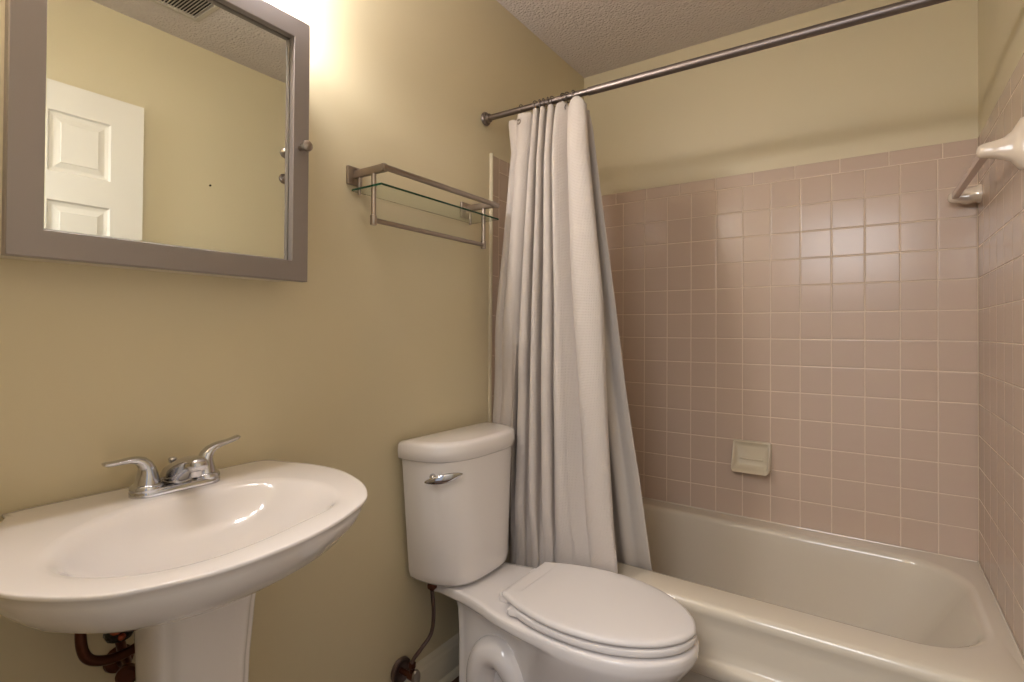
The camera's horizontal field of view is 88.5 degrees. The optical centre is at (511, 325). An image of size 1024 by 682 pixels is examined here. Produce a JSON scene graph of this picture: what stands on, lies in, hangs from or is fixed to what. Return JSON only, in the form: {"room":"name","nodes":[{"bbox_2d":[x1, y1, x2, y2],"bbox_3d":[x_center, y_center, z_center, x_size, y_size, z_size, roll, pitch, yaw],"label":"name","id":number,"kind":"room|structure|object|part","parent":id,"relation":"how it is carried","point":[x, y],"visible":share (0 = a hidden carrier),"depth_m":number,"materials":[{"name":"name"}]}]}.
{"room":"bathroom","nodes":[
{"label":"bathroom","id":0,"kind":"room"},
{"bbox_2d":[0,0,583,681],"bbox_3d":[-0.364,-0.034,1.721,0.100,2.511,2.620,0,-1,35],"label":"wall","id":1,"kind":"structure","parent":0,"point":[383,344],"depth_m":1.44,"materials":[{"name":"paint"}]},
{"bbox_2d":[103,631,134,681],"bbox_3d":[-0.739,0.563,0.990,0.056,0.234,0.126,1,-1,-41],"label":"pipe","id":2,"kind":"object","parent":1,"relation":"attached to","point":[124,669],"visible":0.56,"depth_m":0.97,"materials":[{"name":"brown metal"}]},
{"bbox_2d":[74,633,134,666],"bbox_3d":[-0.713,0.528,0.947,0.017,0.156,0.122,0,-1,35],"label":"trap","id":3,"kind":"object","parent":2,"relation":"attached to","point":[84,655],"visible":0.57,"depth_m":0.91,"materials":[{"name":"brown metal"}]},
{"bbox_3d":[-0.714,0.648,0.975,0.036,0.036,0.018,1,-1,-29],"label":"valve handle","id":4,"kind":"part","parent":2,"relation":"part of","materials":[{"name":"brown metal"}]},
{"bbox_2d":[0,0,312,281],"bbox_3d":[-0.684,-0.417,1.038,0.146,0.617,0.587,0,-1,35],"label":"medicine cabinet","id":5,"kind":"object","parent":1,"relation":"attached to","point":[170,136],"visible":1,"depth_m":1.00,"materials":[{"name":"beige"}]},
{"bbox_3d":[-0.485,-0.419,1.229,0.034,0.026,0.026,0,-1,35],"label":"knob","id":6,"kind":"part","parent":5,"relation":"part of","materials":[{"name":"silver metal"}]},
{"bbox_2d":[391,583,436,681],"bbox_3d":[-0.301,0.959,1.626,0.125,0.320,0.078,0,-1,23],"label":"water supply line","id":7,"kind":"object","parent":1,"relation":"attached to","point":[403,669],"visible":1,"depth_m":1.63,"materials":[{"name":"grey"}]},
{"bbox_3d":[-0.294,1.079,1.607,0.011,0.052,0.032,0,-1,35],"label":"valve handle","id":8,"kind":"part","parent":7,"relation":"part of","materials":[{"name":"silver metal"}]},
{"bbox_2d":[346,163,499,248],"bbox_3d":[-0.255,-0.362,1.666,0.142,0.174,0.550,0,-1,35],"label":"glass shelf","id":9,"kind":"object","parent":1,"relation":"attached to","point":[466,212],"visible":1,"depth_m":1.58,"materials":[{"name":"silver metal"}]},
{"bbox_3d":[-0.450,-0.426,1.499,0.010,0.052,0.052,0,-1,35],"label":"wall plate","id":10,"kind":"part","parent":9,"relation":"part of","materials":[{"name":"silver metal"}]},
{"bbox_3d":[-0.431,-0.396,1.486,0.009,0.052,0.009,0,-1,35],"label":"post","id":11,"kind":"part","parent":9,"relation":"part of","materials":[{"name":"silver metal"}]},
{"bbox_3d":[-0.395,-0.430,1.461,0.127,0.022,0.013,0,-1,35],"label":"arm","id":12,"kind":"part","parent":9,"relation":"part of","materials":[{"name":"silver metal"}]},
{"bbox_3d":[-0.382,-0.349,1.451,0.019,0.142,0.019,0,-1,35],"label":"post","id":13,"kind":"part","parent":9,"relation":"part of","materials":[{"name":"silver metal"}]},
{"bbox_3d":[-0.250,-0.379,1.670,0.123,0.006,0.539,0,-1,35],"label":"glass pane","id":14,"kind":"part","parent":9,"relation":"part of","materials":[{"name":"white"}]},
{"bbox_3d":[-0.200,-0.427,1.635,0.017,0.017,0.530,0,-1,35],"label":"rail","id":15,"kind":"part","parent":9,"relation":"part of","materials":[{"name":"silver metal"}]},
{"bbox_3d":[-0.169,-0.419,1.908,0.010,0.052,0.052,0,-1,35],"label":"wall plate","id":16,"kind":"part","parent":9,"relation":"part of","materials":[{"name":"silver metal"}]},
{"bbox_3d":[-0.114,-0.424,1.870,0.127,0.022,0.013,0,-1,35],"label":"arm","id":17,"kind":"part","parent":9,"relation":"part of","materials":[{"name":"silver metal"}]},
{"bbox_3d":[-0.101,-0.343,1.860,0.019,0.142,0.019,0,-1,35],"label":"post","id":18,"kind":"part","parent":9,"relation":"part of","materials":[{"name":"silver metal"}]},
{"bbox_2d":[391,633,458,681],"bbox_3d":[-0.557,1.154,1.324,0.030,0.124,1.538,0,-1,35],"label":"baseboard","id":19,"kind":"structure","parent":1,"relation":"attached to","point":[442,664],"depth_m":1.79,"materials":[{"name":"beige paint"}]},
{"bbox_2d":[488,153,492,421],"bbox_3d":[-0.085,0.070,2.032,0.012,1.477,0.012,0,-1,35],"label":"trim","id":20,"kind":"structure","parent":1,"relation":"attached to","point":[491,154],"depth_m":2.03,"materials":[{"name":"beige paint"}]},
{"bbox_2d":[492,172,508,396],"bbox_3d":[0.140,0.088,2.361,0.001,1.491,0.790,0,-1,35],"label":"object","id":21,"kind":"structure","parent":1,"relation":"attached to","point":[499,172],"depth_m":2.08,"materials":[{"name":"beige tile"}]},
{"bbox_2d":[492,156,509,419],"bbox_3d":[0.140,0.077,2.360,0.002,1.470,0.789,0,-1,35],"label":"wall tile","id":22,"kind":"object","parent":1,"relation":"attached to","point":[500,181],"depth_m":2.07,"materials":[{"name":"tile"}]},
{"bbox_2d":[481,0,950,125],"bbox_3d":[0.525,-0.783,1.578,1.526,0.067,0.052,0,-1,35],"label":"curtain rod","id":23,"kind":"object","parent":1,"relation":"attached to","point":[904,6],"visible":0.98,"depth_m":1.48,"materials":[{"name":"silver metal"}]},
{"bbox_2d":[492,96,617,572],"bbox_3d":[0.116,0.178,1.816,0.568,1.894,0.091,0,-1,39],"label":"shower curtain","id":24,"kind":"object","parent":23,"relation":"hanging from","point":[550,386],"visible":0.81,"depth_m":1.77,"materials":[{"name":"beige fabric"}]},
{"bbox_3d":[0.037,-0.772,1.914,0.008,0.069,0.041,0,-1,35],"label":"curtain ring","id":25,"kind":"object","parent":23,"relation":"hanging from","visible":0},
{"bbox_2d":[587,110,651,570],"bbox_3d":[0.288,0.145,1.881,0.454,1.765,0.206,0,-1,35],"label":"liner","id":26,"kind":"object","parent":25,"relation":"hanging from","point":[631,540],"visible":0.16,"depth_m":1.78,"materials":[{"name":"beige fabric"}]},
{"bbox_2d":[496,0,845,77],"bbox_3d":[0.317,-1.330,1.276,1.728,0.080,2.627,0,-1,35],"label":"ceiling","id":27,"kind":"structure","parent":0,"point":[594,37],"depth_m":2.22,"materials":[{"name":"beige paint"}]},
{"bbox_2d":[584,0,978,406],"bbox_3d":[1.022,-0.019,2.299,1.528,2.511,0.100,0,-1,35],"label":"wall","id":28,"kind":"structure","parent":0,"point":[907,80],"depth_m":2.15,"materials":[{"name":"paint"}]},
{"bbox_2d":[731,439,771,475],"bbox_3d":[1.000,0.552,2.202,0.152,0.127,0.069,0,-1,35],"label":"soap dish","id":29,"kind":"object","parent":28,"relation":"attached to","point":[751,457],"visible":1,"depth_m":2.22,"materials":[{"name":"beige ceramic"}]},
{"bbox_2d":[602,138,977,560],"bbox_3d":[0.993,0.081,2.256,1.519,1.470,0.002,0,-1,35],"label":"wall tile","id":30,"kind":"object","parent":28,"relation":"attached to","point":[962,355],"depth_m":2.09,"materials":[{"name":"tile"}]},
{"bbox_2d":[603,138,978,560],"bbox_3d":[0.993,0.092,2.256,1.522,1.491,0.001,0,-1,35],"label":"grout","id":31,"kind":"structure","parent":28,"relation":"attached to","point":[937,189],"depth_m":2.07,"materials":[{"name":"beige tile"}]},
{"bbox_2d":[978,0,1023,136],"bbox_3d":[0.977,-0.036,0.798,0.100,2.511,2.620,0,-1,35],"label":"wall","id":32,"kind":"structure","parent":0,"point":[1000,22],"depth_m":1.56,"materials":[{"name":"paint"}]},
{"bbox_2d":[947,117,1023,204],"bbox_3d":[1.383,-0.440,1.557,0.086,0.128,0.676,0,-1,35],"label":"towel bar","id":33,"kind":"object","parent":32,"relation":"attached to","point":[1010,148],"visible":1,"depth_m":1.30,"materials":[{"name":"beige plastic"}]},
{"bbox_2d":[978,53,1023,655],"bbox_3d":[1.393,0.075,1.494,0.002,1.470,0.797,0,-1,35],"label":"wall tile","id":34,"kind":"object","parent":32,"relation":"attached to","point":[1002,323],"depth_m":1.48,"materials":[{"name":"tile"}]},
{"bbox_2d":[978,75,1023,656],"bbox_3d":[1.395,0.086,1.494,0.001,1.491,0.798,0,-1,35],"label":"grout","id":35,"kind":"structure","parent":32,"relation":"attached to","point":[1023,75],"depth_m":1.48,"materials":[{"name":"beige tile"}]},
{"bbox_3d":[-0.206,1.239,0.512,1.728,0.060,4.400,0,-1,35],"label":"floor","id":36,"kind":"structure","parent":0,"visible":0},
{"bbox_2d":[0,460,367,681],"bbox_3d":[-0.536,0.766,0.916,0.522,0.891,0.602,0,-1,35],"label":"pedestal sink","id":37,"kind":"object","parent":36,"relation":"on","point":[183,571],"visible":0.95,"depth_m":0.87,"materials":[{"name":"white ceramic"}]},
{"bbox_2d":[101,435,240,498],"bbox_3d":[-0.642,0.279,1.027,0.140,0.086,0.245,0,-1,35],"label":"faucet","id":38,"kind":"object","parent":37,"relation":"on","point":[189,472],"visible":1,"depth_m":1.00,"materials":[{"name":"silver metal"}]},
{"bbox_3d":[-0.708,0.272,0.980,0.043,0.054,0.092,0,-1,35],"label":"handle","id":39,"kind":"part","parent":38,"relation":"part of","materials":[{"name":"silver metal"}]},
{"bbox_3d":[-0.690,0.285,1.067,0.017,0.037,0.017,0,-1,35],"label":"lift rod","id":40,"kind":"part","parent":38,"relation":"part of","materials":[{"name":"silver metal"}]},
{"bbox_3d":[-0.665,0.310,1.042,0.058,0.023,0.162,0,-1,35],"label":"plate","id":41,"kind":"part","parent":38,"relation":"part of","materials":[{"name":"silver metal"}]},
{"bbox_3d":[-0.637,0.280,1.024,0.128,0.061,0.050,0,-1,35],"label":"spout","id":42,"kind":"part","parent":38,"relation":"part of","materials":[{"name":"silver metal"}]},
{"bbox_3d":[-0.621,0.269,1.106,0.043,0.064,0.092,0,-1,35],"label":"handle","id":43,"kind":"part","parent":38,"relation":"part of","materials":[{"name":"silver metal"}]},
{"bbox_2d":[398,421,698,681],"bbox_3d":[0.117,0.791,1.556,0.844,0.872,0.467,0,-1,35],"label":"toilet","id":44,"kind":"object","parent":36,"relation":"on","point":[548,622],"visible":1,"depth_m":1.55,"materials":[{"name":"white ceramic"}]},
{"bbox_3d":[-0.201,0.449,1.546,0.102,0.032,0.050,0,-1,13],"label":"flush lever","id":45,"kind":"part","parent":44,"relation":"part of","materials":[{"name":"silver metal"}]},
{"bbox_3d":[-0.142,0.384,1.747,0.202,0.057,0.457,0,-1,35],"label":"tank lid","id":46,"kind":"part","parent":44,"relation":"part of","materials":[{"name":"white ceramic"}]},
{"bbox_3d":[-0.143,0.599,1.744,0.193,0.402,0.429,0,-1,35],"label":"tank","id":47,"kind":"part","parent":44,"relation":"part of","materials":[{"name":"white ceramic"}]},
{"bbox_3d":[0.123,1.015,1.546,0.823,0.414,0.376,0,-1,35],"label":"bowl","id":48,"kind":"part","parent":44,"relation":"part of","materials":[{"name":"white ceramic"}]},
{"bbox_3d":[0.248,0.770,1.463,0.514,0.017,0.362,0,-1,35],"label":"seat lid","id":49,"kind":"part","parent":44,"relation":"part of","materials":[{"name":"white plastic"}]},
{"bbox_3d":[0.264,0.792,1.453,0.477,0.017,0.367,0,-1,35],"label":"seat","id":50,"kind":"part","parent":44,"relation":"part of","materials":[{"name":"white plastic"}]},
{"bbox_2d":[504,497,1023,681],"bbox_3d":[0.745,1.019,1.893,1.522,0.422,0.854,0,-1,35],"label":"bathtub","id":51,"kind":"object","parent":36,"relation":"on","point":[767,601],"visible":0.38,"depth_m":1.71,"materials":[{"name":"beige ceramic"}]}
]}

